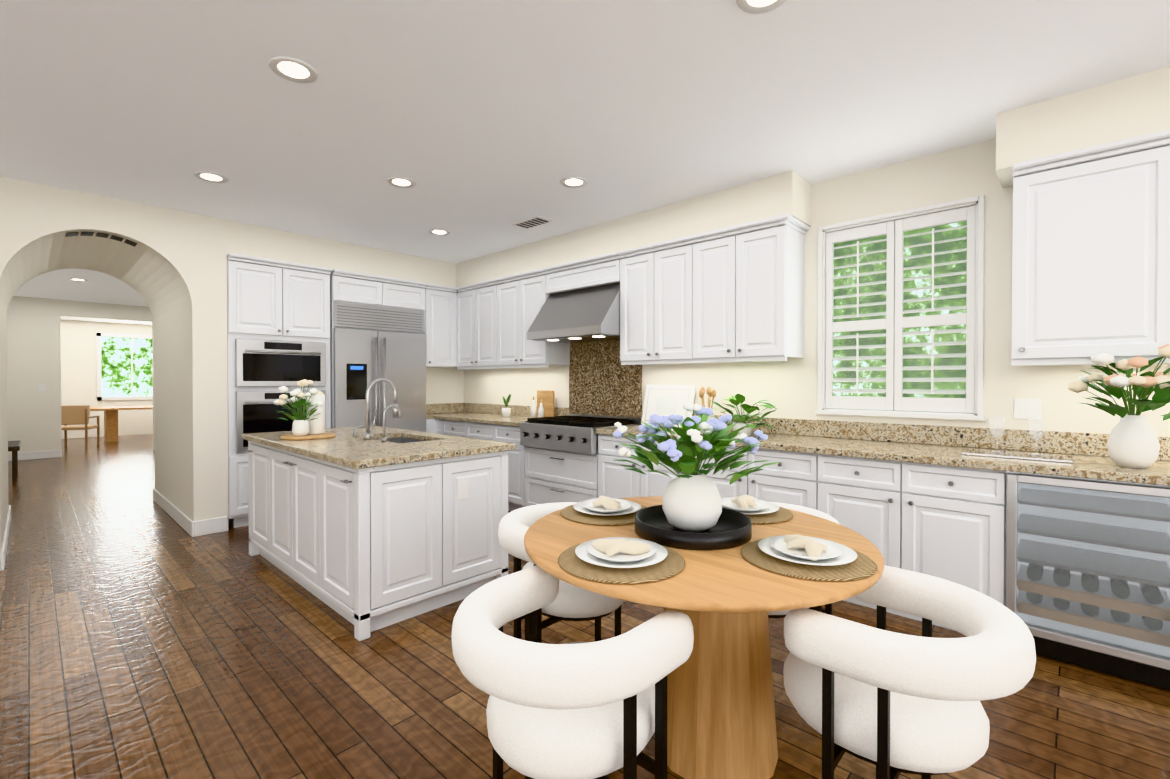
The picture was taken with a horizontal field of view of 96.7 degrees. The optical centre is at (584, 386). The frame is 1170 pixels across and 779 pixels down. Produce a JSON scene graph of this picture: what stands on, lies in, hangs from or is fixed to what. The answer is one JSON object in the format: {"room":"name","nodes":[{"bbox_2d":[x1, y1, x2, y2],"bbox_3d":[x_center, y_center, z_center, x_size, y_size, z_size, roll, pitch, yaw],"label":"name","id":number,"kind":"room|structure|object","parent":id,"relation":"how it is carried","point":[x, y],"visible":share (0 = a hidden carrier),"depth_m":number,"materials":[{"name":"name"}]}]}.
{"room":"kitchen","nodes":[
{"label":"kitchen","id":0,"kind":"room"},
{"bbox_2d":[7,296,154,452],"bbox_3d":[-8.826,-0.139,9.463,0.150,2.740,2.970,0,1,43],"label":"wall","id":1,"kind":"structure","parent":0,"point":[51,350],"depth_m":9.02,"materials":[{"name":"white paint"}]},
{"bbox_2d":[38,384,44,390],"bbox_3d":[-9.271,0.026,8.873,0.007,0.120,0.080,0,1,43],"label":"electrical outlet plate","id":2,"kind":"object","parent":1,"relation":"attached to","point":[41,387],"depth_m":8.87,"materials":[{"name":"white plastic"}]},
{"bbox_2d":[0,333,227,570],"bbox_3d":[-4.997,0.037,4.169,20.920,2.480,5.500,0,1,43],"label":"baseboard","id":3,"kind":"structure","parent":1,"relation":"attached to","point":[190,527],"depth_m":5.29,"materials":[{"name":"white wood"}]},
{"bbox_2d":[426,367,463,403],"bbox_3d":[-2.623,-0.109,6.035,0.490,2.740,2.830,0,1,43],"label":"wall","id":4,"kind":"structure","parent":0,"point":[444,385],"depth_m":6.58,"materials":[{"name":"white paint"}]},
{"bbox_2d":[330,269,426,310],"bbox_3d":[-2.416,-1.022,5.815,0.742,0.308,1.025,0,1,43],"label":"upper cabinet","id":5,"kind":"object","parent":4,"relation":"attached to","point":[355,287],"visible":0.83,"depth_m":5.54,"materials":[{"name":"white wood"}]},
{"bbox_2d":[424,283,456,367],"bbox_3d":[-1.807,-0.705,6.233,0.421,0.949,0.412,0,1,43],"label":"upper cabinet","id":6,"kind":"object","parent":4,"relation":"attached to","point":[441,322],"visible":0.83,"depth_m":6.11,"materials":[{"name":"white wood"}]},
{"bbox_2d":[0,434,1169,778],"bbox_3d":[-4.303,1.312,5.929,22.500,0.100,9.000,0,1,43],"label":"floor","id":7,"kind":"structure","parent":0,"point":[144,634],"depth_m":2.30,"materials":[{"name":"brown wood"}]},
{"bbox_2d":[8,440,20,480],"bbox_3d":[-8.026,1.022,7.072,1.000,0.460,0.480,0,1,43],"label":"bench","id":8,"kind":"object","parent":7,"relation":"on","point":[14,447],"visible":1,"depth_m":6.90,"materials":[{"name":"brown wood"}]},
{"bbox_2d":[61,405,99,447],"bbox_3d":[-10.249,0.801,10.479,0.550,0.843,0.510,0,1,-22],"label":"chair","id":9,"kind":"object","parent":7,"relation":"on","point":[75,416],"visible":0.73,"depth_m":10.35,"materials":[{"name":"brown wood"}]},
{"bbox_2d":[0,176,228,552],"bbox_3d":[-5.356,-0.088,3.696,2.000,2.740,4.320,0,1,43],"label":"arch","id":10,"kind":"object","parent":7,"relation":"on","point":[170,267],"visible":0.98,"depth_m":4.48,"materials":[{"name":"white paint"}]},
{"bbox_2d":[65,232,80,236],"bbox_3d":[-3.926,-1.163,3.985,0.140,0.025,0.067,0,1,43],"label":"air vent","id":11,"kind":"object","parent":10,"relation":"attached to","point":[72,233],"depth_m":3.98,"materials":[{"name":"grey metal"}]},
{"bbox_2d":[81,232,93,235],"bbox_3d":[-3.869,-1.184,4.046,0.140,0.014,0.070,0,1,43],"label":"air vent","id":12,"kind":"object","parent":10,"relation":"attached to","point":[82,233],"depth_m":4.04,"materials":[{"name":"grey metal"}]},
{"bbox_2d":[96,233,108,237],"bbox_3d":[-3.810,-1.191,4.108,0.140,0.003,0.070,0,1,43],"label":"air vent","id":13,"kind":"object","parent":10,"relation":"attached to","point":[103,235],"depth_m":4.11,"materials":[{"name":"grey metal"}]},
{"bbox_2d":[110,235,123,241],"bbox_3d":[-3.751,-1.185,4.171,0.140,0.014,0.070,0,1,43],"label":"air vent","id":14,"kind":"object","parent":10,"relation":"attached to","point":[113,237],"depth_m":4.16,"materials":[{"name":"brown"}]},
{"bbox_2d":[124,239,136,246],"bbox_3d":[-3.694,-1.166,4.233,0.140,0.025,0.067,0,1,43],"label":"air vent","id":15,"kind":"object","parent":10,"relation":"attached to","point":[127,241],"depth_m":4.23,"materials":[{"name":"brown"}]},
{"bbox_2d":[90,406,152,441],"bbox_3d":[-10.086,0.835,11.893,0.900,0.750,1.800,0,1,43],"label":"table","id":16,"kind":"object","parent":7,"relation":"on","point":[110,424],"visible":0.46,"depth_m":11.36,"materials":[{"name":"brown wood"}]},
{"bbox_2d":[227,253,331,527],"bbox_3d":[-3.068,0.050,5.112,0.766,2.439,0.867,0,1,43],"label":"tall cabinet","id":17,"kind":"object","parent":7,"relation":"on","point":[278,323],"visible":0.62,"depth_m":4.79,"materials":[{"name":"white wood"}]},
{"bbox_2d":[248,461,341,558],"bbox_3d":[-2.041,0.953,4.110,0.495,0.650,0.935,0,1,43],"label":"base cabinet","id":18,"kind":"object","parent":7,"relation":"on","point":[257,476],"depth_m":3.75,"materials":[{"name":"white wood"}]},
{"bbox_2d":[266,463,449,597],"bbox_3d":[-1.528,0.957,3.630,0.910,0.650,0.935,0,1,43],"label":"base cabinet","id":19,"kind":"object","parent":7,"relation":"on","point":[291,511],"depth_m":3.15,"materials":[{"name":"white wood"}]},
{"bbox_2d":[241,426,515,468],"bbox_3d":[-1.521,0.382,3.632,2.010,0.039,1.025,0,1,43],"label":"countertop","id":20,"kind":"structure","parent":19,"relation":"on","point":[344,447],"depth_m":3.22,"materials":[{"name":"stone"}]},
{"bbox_2d":[273,379,335,439],"bbox_3d":[-1.960,0.155,3.645,0.379,0.412,0.404,0,1,43],"label":"decor","id":21,"kind":"object","parent":20,"relation":"on","point":[310,425],"visible":1,"depth_m":3.62,"materials":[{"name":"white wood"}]},
{"bbox_2d":[353,378,400,441],"bbox_3d":[-1.408,0.151,3.609,0.452,0.421,0.245,0,1,43],"label":"island faucet","id":22,"kind":"object","parent":20,"relation":"on","point":[367,435],"visible":1,"depth_m":3.54,"materials":[{"name":"silver metal"}]},
{"bbox_2d":[377,437,422,442],"bbox_3d":[-1.306,0.511,3.695,0.710,0.220,0.380,0,1,43],"label":"island sink","id":23,"kind":"object","parent":20,"relation":"in","point":[401,440],"visible":0.06,"depth_m":4.00,"materials":[{"name":"silver metal"}]},
{"bbox_2d":[330,301,425,431],"bbox_3d":[-2.400,0.198,5.811,0.787,2.130,1.025,0,1,43],"label":"fridge","id":24,"kind":"object","parent":7,"relation":"on","point":[369,344],"visible":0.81,"depth_m":5.53,"materials":[{"name":"silver metal"}]},
{"bbox_2d":[314,473,505,640],"bbox_3d":[-1.016,0.961,3.149,0.495,0.650,0.935,0,1,43],"label":"base cabinet","id":25,"kind":"object","parent":7,"relation":"on","point":[365,552],"depth_m":2.87,"materials":[{"name":"white wood"}]},
{"bbox_2d":[426,419,465,436],"bbox_3d":[-1.435,0.819,6.238,0.974,0.880,0.618,0,1,43],"label":"base cabinet","id":26,"kind":"object","parent":7,"relation":"on","point":[438,426],"depth_m":5.96,"materials":[{"name":"white wood"}]},
{"bbox_2d":[466,422,525,510],"bbox_3d":[-0.725,0.825,5.572,0.974,0.880,0.618,0,1,43],"label":"base cabinet","id":27,"kind":"object","parent":7,"relation":"on","point":[516,464],"depth_m":5.16,"materials":[{"name":"white wood"}]},
{"bbox_2d":[426,403,568,426],"bbox_3d":[-1.128,0.302,5.848,1.951,0.159,0.761,0,1,43],"label":"countertop","id":28,"kind":"structure","parent":27,"relation":"on","point":[479,413],"depth_m":6.08,"materials":[{"name":"stone"}]},
{"bbox_2d":[500,393,511,416],"bbox_3d":[-0.878,0.208,5.836,0.164,0.268,0.143,0,1,43],"label":"potted plant","id":29,"kind":"object","parent":28,"relation":"on","point":[506,411],"visible":1,"depth_m":5.81,"materials":[{"name":"green plant"}]},
{"bbox_2d":[531,396,538,417],"bbox_3d":[-0.549,0.226,5.553,0.063,0.235,0.063,0,1,31],"label":"bottle","id":30,"kind":"object","parent":28,"relation":"on","point":[533,407],"depth_m":5.53,"materials":[{"name":"white ceramic"}]},
{"bbox_2d":[536,399,545,417],"bbox_3d":[-0.462,0.243,5.499,0.059,0.205,0.059,0,1,31],"label":"bottle","id":31,"kind":"object","parent":28,"relation":"on","point":[545,404],"depth_m":5.59,"materials":[{"name":"white ceramic"}]},
{"bbox_2d":[537,390,553,416],"bbox_3d":[-0.425,0.194,5.612,0.260,0.300,0.025,0,1,43],"label":"cutting board","id":32,"kind":"object","parent":28,"relation":"on","point":[548,395],"depth_m":5.56,"materials":[{"name":"brown wood"}]},
{"bbox_2d":[498,502,623,642],"bbox_3d":[-0.085,0.934,2.315,0.588,0.720,0.604,0,1,43],"label":"chair","id":33,"kind":"object","parent":7,"relation":"on","point":[570,602],"visible":0.25,"depth_m":2.10,"materials":[{"name":"fabric"}]},
{"bbox_2d":[451,565,693,778],"bbox_3d":[-0.056,0.942,1.406,0.604,0.720,0.588,0,1,43],"label":"chair","id":34,"kind":"object","parent":7,"relation":"on","point":[586,710],"visible":0.98,"depth_m":1.22,"materials":[{"name":"fabric"}]},
{"bbox_2d":[520,414,640,505],"bbox_3d":[-0.060,0.781,4.880,0.936,0.980,0.719,0,1,43],"label":"range","id":35,"kind":"object","parent":7,"relation":"on","point":[561,458],"visible":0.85,"depth_m":4.68,"materials":[{"name":"white metal"}]},
{"bbox_2d":[598,434,682,497],"bbox_3d":[0.641,0.836,4.291,0.890,0.880,0.618,0,1,43],"label":"base cabinet","id":36,"kind":"object","parent":7,"relation":"on","point":[614,481],"depth_m":4.17,"materials":[{"name":"white wood"}]},
{"bbox_2d":[524,496,883,778],"bbox_3d":[0.384,0.911,1.875,1.200,0.772,1.200,0,1,43],"label":"dining table","id":37,"kind":"object","parent":7,"relation":"on","point":[721,722],"visible":0.62,"depth_m":1.70,"materials":[{"name":"brown wood"}]},
{"bbox_2d":[560,495,645,514],"bbox_3d":[0.091,0.489,2.146,0.378,0.067,0.378,0,1,-20],"label":"place setting","id":38,"kind":"object","parent":37,"relation":"on","point":[603,505],"depth_m":2.13,"materials":[{"name":"white ceramic"}]},
{"bbox_2d":[558,515,684,583],"bbox_3d":[0.109,0.494,1.578,0.373,0.067,0.373,0,1,-2],"label":"place setting","id":39,"kind":"object","parent":37,"relation":"on","point":[619,560],"depth_m":1.54,"materials":[{"name":"white ceramic"}]},
{"bbox_2d":[613,402,781,549],"bbox_3d":[0.393,0.288,1.862,0.553,0.473,0.579,0,1,43],"label":"centerpiece","id":40,"kind":"object","parent":37,"relation":"on","point":[690,513],"visible":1,"depth_m":1.79,"materials":[{"name":"black"}]},
{"bbox_2d":[722,495,792,514],"bbox_3d":[0.659,0.488,2.164,0.373,0.067,0.373,0,1,10],"label":"place setting","id":41,"kind":"object","parent":37,"relation":"on","point":[745,504],"depth_m":2.13,"materials":[{"name":"white ceramic"}]},
{"bbox_2d":[741,515,876,580],"bbox_3d":[0.677,0.495,1.596,0.373,0.063,0.373,0,1,-11],"label":"place setting","id":42,"kind":"object","parent":37,"relation":"on","point":[796,556],"depth_m":1.54,"materials":[{"name":"beige wicker"}]},
{"bbox_2d":[695,446,813,508],"bbox_3d":[1.291,0.842,3.683,0.890,0.880,0.618,0,1,43],"label":"base cabinet","id":43,"kind":"object","parent":7,"relation":"on","point":[791,481],"depth_m":3.34,"materials":[{"name":"white wood"}]},
{"bbox_2d":[768,502,838,617],"bbox_3d":[0.824,0.933,2.344,0.604,0.720,0.588,0,1,43],"label":"chair","id":44,"kind":"object","parent":7,"relation":"on","point":[827,609],"visible":0.02,"depth_m":2.26,"materials":[{"name":"fabric"}]},
{"bbox_2d":[783,565,1035,778],"bbox_3d":[0.853,0.941,1.435,0.588,0.720,0.604,0,1,43],"label":"chair","id":45,"kind":"object","parent":7,"relation":"on","point":[891,705],"visible":0.92,"depth_m":1.27,"materials":[{"name":"fabric"}]},
{"bbox_2d":[814,454,1006,630],"bbox_3d":[1.940,0.847,3.074,0.890,0.880,0.618,0,1,43],"label":"base cabinet","id":46,"kind":"object","parent":7,"relation":"on","point":[948,523],"depth_m":2.78,"materials":[{"name":"white wood"}]},
{"bbox_2d":[595,411,1169,485],"bbox_3d":[1.791,0.326,3.189,4.072,0.159,0.649,0,1,43],"label":"countertop","id":47,"kind":"structure","parent":46,"relation":"on","point":[944,445],"depth_m":3.00,"materials":[{"name":"stone"}]},
{"bbox_2d":[641,385,695,427],"bbox_3d":[0.720,0.169,4.537,0.500,0.364,0.105,0,1,43],"label":"cutting board","id":48,"kind":"object","parent":47,"relation":"on","point":[663,400],"visible":0.6,"depth_m":4.53,"materials":[{"name":"white"}]},
{"bbox_2d":[699,387,716,431],"bbox_3d":[0.957,0.178,4.077,0.135,0.358,0.124,0,1,43],"label":"jar","id":49,"kind":"object","parent":47,"relation":"on","point":[710,392],"visible":0.48,"depth_m":4.05,"materials":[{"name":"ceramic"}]},
{"bbox_2d":[709,393,776,435],"bbox_3d":[1.154,0.204,3.846,0.540,0.311,0.400,0,1,43],"label":"pothos plant","id":50,"kind":"object","parent":47,"relation":"on","point":[737,399],"visible":0.92,"depth_m":3.79,"materials":[{"name":"green plant"}]},
{"bbox_2d":[962,417,1072,462],"bbox_3d":[2.280,0.267,2.751,0.440,0.203,0.260,0,1,43],"label":"tray","id":51,"kind":"object","parent":47,"relation":"on","point":[1023,455],"visible":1,"depth_m":2.72,"materials":[{"name":"white mirror"}]},
{"bbox_2d":[1068,344,1169,468],"bbox_3d":[2.517,0.093,2.406,0.419,0.558,0.448,0,1,43],"label":"vase","id":52,"kind":"object","parent":47,"relation":"on","point":[1133,442],"visible":1,"depth_m":2.35,"materials":[{"name":"white ceramic"}]},
{"bbox_2d":[1005,471,1169,689],"bbox_3d":[2.479,0.854,2.559,0.594,0.875,0.634,0,1,43],"label":"wine fridge","id":53,"kind":"object","parent":7,"relation":"on","point":[1087,573],"visible":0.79,"depth_m":2.40,"materials":[{"name":"grey metal"}]},
{"bbox_2d":[0,0,1169,324],"bbox_3d":[-4.303,-1.528,5.904,22.500,0.100,9.000,0,1,43],"label":"ceiling","id":54,"kind":"structure","parent":0,"point":[484,124],"depth_m":2.62,"materials":[{"name":"white paint"}]},
{"bbox_2d":[69,278,87,280],"bbox_3d":[-7.071,-1.485,7.265,0.198,0.007,0.198,0,1,-2],"label":"recessed light","id":55,"kind":"object","parent":54,"relation":"in","point":[75,279],"depth_m":7.24,"materials":[{"name":"white"}]},
{"bbox_2d":[194,171,227,182],"bbox_3d":[-2.602,-1.453,3.625,0.198,0.007,0.198,0,1,34],"label":"recessed light","id":56,"kind":"object","parent":54,"relation":"in","point":[206,176],"depth_m":3.62,"materials":[{"name":"white"}]},
{"bbox_2d":[268,56,317,82],"bbox_3d":[-1.331,-1.442,2.379,0.198,0.007,0.198,0,1,34],"label":"recessed light","id":57,"kind":"object","parent":54,"relation":"in","point":[291,69],"depth_m":2.37,"materials":[{"name":"white"}]},
{"bbox_2d":[227,220,459,292],"bbox_3d":[-2.489,-1.326,5.795,0.699,0.299,2.680,0,1,43],"label":"soffit","id":58,"kind":"structure","parent":54,"relation":"attached to","point":[246,239],"depth_m":5.23,"materials":[{"name":"white paint"}]},
{"bbox_2d":[387,177,415,187],"bbox_3d":[-1.311,-1.454,3.717,0.198,0.007,0.198,0,1,-2],"label":"recessed light","id":59,"kind":"object","parent":54,"relation":"in","point":[401,182],"depth_m":3.71,"materials":[{"name":"white"}]},
{"bbox_2d":[428,229,449,234],"bbox_3d":[-1.386,-1.465,4.952,0.198,0.007,0.198,0,1,34],"label":"recessed light","id":60,"kind":"object","parent":54,"relation":"in","point":[435,231],"depth_m":4.95,"materials":[{"name":"white"}]},
{"bbox_2d":[512,216,551,228],"bbox_3d":[-0.470,-1.459,4.642,0.340,0.013,0.180,0,1,43],"label":"ceiling vent","id":61,"kind":"object","parent":54,"relation":"in","point":[535,221],"visible":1,"depth_m":4.62,"materials":[{"name":"white metal"}]},
{"bbox_2d":[560,177,587,187],"bbox_3d":[-0.079,-1.454,3.714,0.198,0.007,0.198,0,1,34],"label":"recessed light","id":62,"kind":"object","parent":54,"relation":"in","point":[571,182],"depth_m":3.71,"materials":[{"name":"white"}]},
{"bbox_2d":[456,170,811,286],"bbox_3d":[0.041,-1.320,5.021,4.050,0.299,0.349,0,1,43],"label":"soffit","id":63,"kind":"structure","parent":54,"relation":"attached to","point":[788,192],"depth_m":4.25,"materials":[{"name":"white paint"}]},
{"bbox_2d":[736,0,785,13],"bbox_3d":[0.658,-1.438,1.913,0.198,0.007,0.198,0,1,16],"label":"recessed light","id":64,"kind":"object","parent":54,"relation":"in","point":[749,6],"depth_m":1.97,"materials":[{"name":"white"}]},
{"bbox_2d":[996,66,1169,187],"bbox_3d":[3.718,-1.289,1.574,3.870,0.299,0.349,0,1,43],"label":"soffit","id":65,"kind":"structure","parent":54,"relation":"attached to","point":[1128,107],"depth_m":2.54,"materials":[{"name":"white paint"}]},
{"bbox_2d":[464,138,1169,436],"bbox_3d":[1.945,-0.088,3.590,10.200,2.740,0.150,0,1,43],"label":"wall","id":66,"kind":"structure","parent":0,"point":[788,388],"depth_m":3.35,"materials":[{"name":"white paint"}]},
{"bbox_2d":[456,280,495,367],"bbox_3d":[-1.145,-0.690,6.137,0.799,0.921,0.351,0,1,43],"label":"upper cabinet","id":67,"kind":"object","parent":66,"relation":"attached to","point":[476,305],"depth_m":5.98,"materials":[{"name":"white wood"}]},
{"bbox_2d":[496,271,569,367],"bbox_3d":[-0.562,-0.685,5.590,0.799,0.921,0.351,0,1,43],"label":"upper cabinet","id":68,"kind":"object","parent":66,"relation":"attached to","point":[496,317],"depth_m":5.44,"materials":[{"name":"white wood"}]},
{"bbox_2d":[527,252,619,342],"bbox_3d":[-0.008,-0.802,4.900,0.950,0.733,0.599,0,1,43],"label":"range hood","id":69,"kind":"object","parent":66,"relation":"attached to","point":[581,303],"visible":0.79,"depth_m":4.75,"materials":[{"name":"silver metal"}]},
{"bbox_2d":[569,340,641,417],"bbox_3d":[0.181,-0.081,5.130,0.940,0.736,0.013,0,1,43],"label":"backsplash","id":70,"kind":"structure","parent":66,"relation":"attached to","point":[603,381],"depth_m":5.13,"materials":[{"name":"tile"}]},
{"bbox_2d":[617,238,688,364],"bbox_3d":[0.689,-0.675,4.418,0.725,0.921,0.351,0,1,43],"label":"upper cabinet","id":71,"kind":"object","parent":66,"relation":"attached to","point":[654,280],"depth_m":4.28,"materials":[{"name":"white wood"}]},
{"bbox_2d":[713,393,720,407],"bbox_3d":[1.088,0.116,4.286,0.075,0.116,0.007,0,1,43],"label":"electrical outlet plate","id":72,"kind":"object","parent":66,"relation":"attached to","point":[717,399],"depth_m":4.28,"materials":[{"name":"white plastic"}]},
{"bbox_2d":[689,218,807,361],"bbox_3d":[1.217,-0.671,3.923,0.724,0.921,0.351,0,1,43],"label":"upper cabinet","id":73,"kind":"object","parent":66,"relation":"attached to","point":[735,293],"depth_m":3.75,"materials":[{"name":"white wood"}]},
{"bbox_2d":[815,195,984,420],"bbox_3d":[2.062,-0.466,3.456,0.966,1.336,0.180,0,1,43],"label":"window shutters","id":74,"kind":"object","parent":66,"relation":"attached to","point":[893,402],"visible":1,"depth_m":3.41,"materials":[{"name":"white wood"}]},
{"bbox_2d":[1014,398,1041,418],"bbox_3d":[2.510,0.128,2.953,0.120,0.116,0.007,0,1,43],"label":"electrical outlet plate","id":75,"kind":"object","parent":66,"relation":"attached to","point":[1027,408],"depth_m":2.95,"materials":[{"name":"white"}]},
{"bbox_2d":[1012,133,1169,364],"bbox_3d":[2.566,-0.629,2.659,0.573,0.981,0.351,0,1,43],"label":"upper cabinet","id":76,"kind":"object","parent":66,"relation":"attached to","point":[1091,255],"depth_m":2.52,"materials":[{"name":"white wood"}]},
{"label":"outside","id":77,"kind":"structure","parent":0,"visible":0},
{"bbox_2d":[101,221,966,397],"bbox_3d":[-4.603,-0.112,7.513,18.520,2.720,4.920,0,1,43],"label":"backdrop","id":78,"kind":"structure","parent":77,"point":[116,365],"depth_m":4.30,"materials":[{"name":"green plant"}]}
]}

